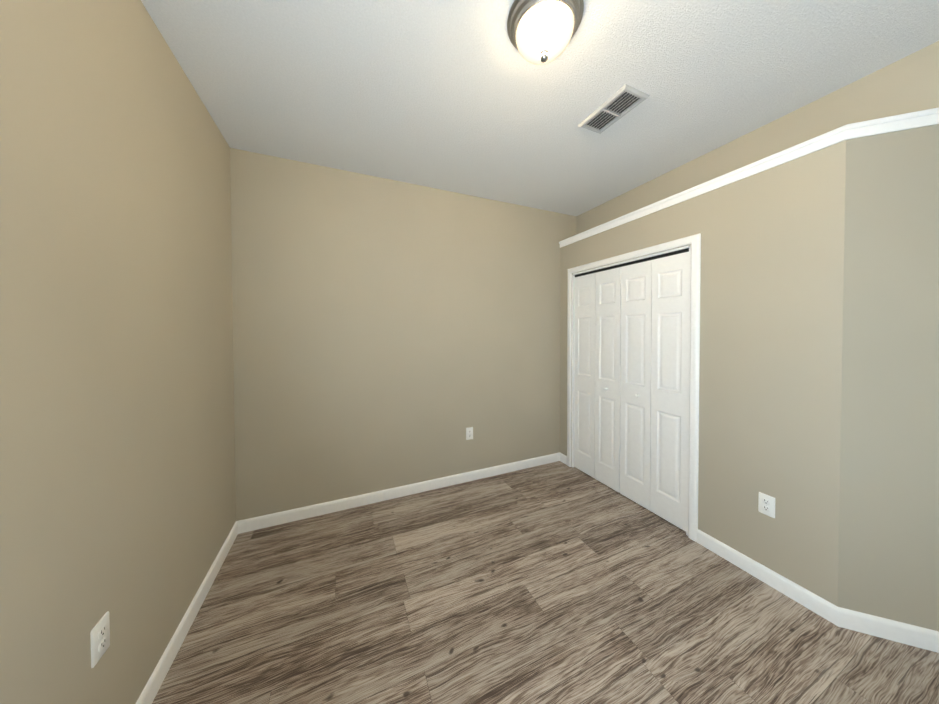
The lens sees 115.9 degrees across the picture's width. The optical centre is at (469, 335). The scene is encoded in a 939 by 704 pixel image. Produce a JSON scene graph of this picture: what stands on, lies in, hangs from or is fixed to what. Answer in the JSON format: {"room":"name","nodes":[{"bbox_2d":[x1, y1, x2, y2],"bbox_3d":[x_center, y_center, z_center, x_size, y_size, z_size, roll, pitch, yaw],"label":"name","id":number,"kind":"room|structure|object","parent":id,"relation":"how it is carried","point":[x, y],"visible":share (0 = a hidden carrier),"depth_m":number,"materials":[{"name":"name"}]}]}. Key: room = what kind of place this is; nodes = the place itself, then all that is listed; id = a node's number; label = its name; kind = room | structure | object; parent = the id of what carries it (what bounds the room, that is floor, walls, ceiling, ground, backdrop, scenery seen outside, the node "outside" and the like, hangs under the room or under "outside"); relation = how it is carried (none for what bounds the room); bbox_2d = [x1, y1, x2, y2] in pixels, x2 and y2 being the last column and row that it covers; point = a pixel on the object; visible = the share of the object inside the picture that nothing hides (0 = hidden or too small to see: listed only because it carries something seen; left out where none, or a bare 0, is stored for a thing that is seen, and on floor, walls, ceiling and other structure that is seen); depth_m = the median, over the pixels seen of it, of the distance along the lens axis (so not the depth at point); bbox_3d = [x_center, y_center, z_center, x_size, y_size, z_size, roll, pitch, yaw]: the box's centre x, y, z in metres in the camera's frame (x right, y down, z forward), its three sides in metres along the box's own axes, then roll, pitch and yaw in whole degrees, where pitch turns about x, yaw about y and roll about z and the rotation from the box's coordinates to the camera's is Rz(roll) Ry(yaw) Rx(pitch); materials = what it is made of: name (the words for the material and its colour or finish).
{"room":"empty bedroom","nodes":[
{"label":"empty bedroom","id":0,"kind":"room"},
{"bbox_2d":[0,0,235,703],"bbox_3d":[-1.030,0.079,0.449,0.120,2.750,3.780,-1,1,-24],"label":"wall","id":1,"kind":"structure","parent":0,"point":[117,469],"depth_m":0.96,"materials":[{"name":"beige paint"}]},
{"bbox_2d":[90,611,109,667],"bbox_3d":[-1.161,0.957,0.927,0.008,0.117,0.072,-1,1,-24],"label":"outlet","id":2,"kind":"object","parent":1,"relation":"attached to","point":[96,655],"depth_m":0.92,"materials":[{"name":"white plastic"}]},
{"bbox_2d":[136,520,239,703],"bbox_3d":[-0.965,1.409,0.497,0.013,0.089,3.540,-1,1,-24],"label":"baseboard","id":3,"kind":"structure","parent":1,"relation":"attached to","point":[155,681],"depth_m":1.39,"materials":[{"name":"white wood"}]},
{"bbox_2d":[230,148,576,520],"bbox_3d":[-0.201,0.038,2.808,3.290,2.750,0.120,-1,1,-24],"label":"wall","id":4,"kind":"structure","parent":0,"point":[388,333],"depth_m":2.50,"materials":[{"name":"beige paint"}]},
{"bbox_2d":[240,452,563,532],"bbox_3d":[-0.314,1.371,2.697,2.910,0.089,0.030,-1,1,-24],"label":"baseboard","id":5,"kind":"structure","parent":4,"relation":"attached to","point":[255,523],"depth_m":2.52,"materials":[{"name":"white wood"}]},
{"bbox_2d":[466,427,472,439],"bbox_3d":[0.002,0.952,2.842,0.072,0.117,0.006,-1,1,-24],"label":"outlet","id":6,"kind":"object","parent":4,"relation":"attached to","point":[467,433],"visible":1,"depth_m":2.84,"materials":[{"name":"white plastic"}]},
{"bbox_2d":[141,0,938,215],"bbox_3d":[0.474,-1.361,1.085,3.770,0.100,4.140,-1,1,-24],"label":"ceiling","id":7,"kind":"structure","parent":0,"point":[462,97],"depth_m":1.51,"materials":[{"name":"paint"}]},
{"bbox_2d":[507,0,583,64],"bbox_3d":[0.311,-1.226,1.223,0.306,0.172,0.306,-1,1,-24],"label":"flush-mount light","id":8,"kind":"object","parent":7,"relation":"attached to","point":[540,32],"visible":1,"depth_m":1.17,"materials":[{"name":"white glass"}]},
{"bbox_2d":[578,84,649,133],"bbox_3d":[0.839,-1.315,1.736,0.188,0.014,0.338,-1,1,-24],"label":"ceiling vent","id":9,"kind":"object","parent":7,"relation":"in","point":[625,99],"visible":1,"depth_m":1.71,"materials":[{"name":"metal"}]},
{"bbox_2d":[152,461,938,703],"bbox_3d":[0.481,1.489,1.131,3.770,0.100,4.140,-1,1,-24],"label":"floor","id":10,"kind":"structure","parent":0,"point":[558,582],"depth_m":1.48,"materials":[{"name":"laminate"}]},
{"bbox_2d":[560,124,938,630],"bbox_3d":[1.564,0.202,2.295,0.230,2.430,2.240,-1,1,-24],"label":"wall","id":11,"kind":"structure","parent":0,"point":[819,363],"depth_m":1.48,"materials":[{"name":"beige paint"}]},
{"bbox_2d":[574,273,595,477],"bbox_3d":[1.177,0.397,2.985,0.034,2.000,0.275,-1,1,-24],"label":"closet door leaf","id":12,"kind":"structure","parent":11,"relation":"in","point":[584,373],"depth_m":2.97,"materials":[{"name":"white paint"}]},
{"bbox_2d":[595,267,620,492],"bbox_3d":[1.289,0.401,2.730,0.034,2.000,0.275,-1,1,-24],"label":"closet door leaf","id":13,"kind":"structure","parent":11,"relation":"in","point":[607,363],"depth_m":2.71,"materials":[{"name":"white paint"}]},
{"bbox_2d":[575,248,688,276],"bbox_3d":[1.345,-0.611,2.585,0.035,0.022,1.120,-1,1,-24],"label":"door track","id":14,"kind":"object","parent":11,"relation":"attached to","point":[643,260],"depth_m":2.44,"materials":[{"name":"metal"}]},
{"bbox_2d":[567,233,700,541],"bbox_3d":[1.366,0.387,2.609,0.115,2.052,1.153,-1,1,-24],"label":"door frame","id":15,"kind":"structure","parent":11,"relation":"attached to","point":[619,263],"depth_m":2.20,"materials":[{"name":"white wood"}]},
{"bbox_2d":[620,260,651,510],"bbox_3d":[1.402,0.405,2.471,0.034,2.000,0.275,-1,1,-24],"label":"closet door leaf","id":16,"kind":"structure","parent":11,"relation":"in","point":[636,326],"depth_m":2.46,"materials":[{"name":"white paint"}]},
{"bbox_2d":[650,252,688,531],"bbox_3d":[1.513,0.408,2.216,0.034,2.000,0.275,-1,1,-24],"label":"closet door leaf","id":17,"kind":"structure","parent":11,"relation":"in","point":[669,389],"depth_m":2.20,"materials":[{"name":"white paint"}]},
{"bbox_2d":[559,107,938,247],"bbox_3d":[1.555,-0.985,2.265,0.249,0.065,2.253,-1,1,-24],"label":"trim","id":18,"kind":"structure","parent":11,"relation":"on","point":[918,119],"depth_m":1.58,"materials":[{"name":"white wood"}]},
{"bbox_2d":[758,492,774,517],"bbox_3d":[1.707,0.977,1.689,0.008,0.117,0.072,-1,1,-24],"label":"outlet","id":19,"kind":"object","parent":11,"relation":"attached to","point":[771,506],"depth_m":1.69,"materials":[{"name":"white plastic"}]},
{"bbox_2d":[697,529,847,628],"bbox_3d":[1.689,1.381,1.731,0.013,0.089,0.625,-1,1,-24],"label":"baseboard","id":20,"kind":"structure","parent":11,"relation":"attached to","point":[838,616],"depth_m":1.64,"materials":[{"name":"white wood"}]},
{"bbox_2d":[928,629,938,652],"bbox_3d":[2.369,1.396,0.749,0.013,0.089,1.270,-1,1,-24],"label":"baseboard","id":21,"kind":"structure","parent":11,"relation":"attached to","point":[933,636],"depth_m":1.33,"materials":[{"name":"white wood"}]},
{"bbox_2d":[576,41,938,631],"bbox_3d":[1.984,0.049,1.767,0.120,2.750,3.540,-1,1,-24],"label":"wall","id":22,"kind":"structure","parent":0,"point":[908,84],"depth_m":1.68,"materials":[{"name":"beige paint"}]}
]}

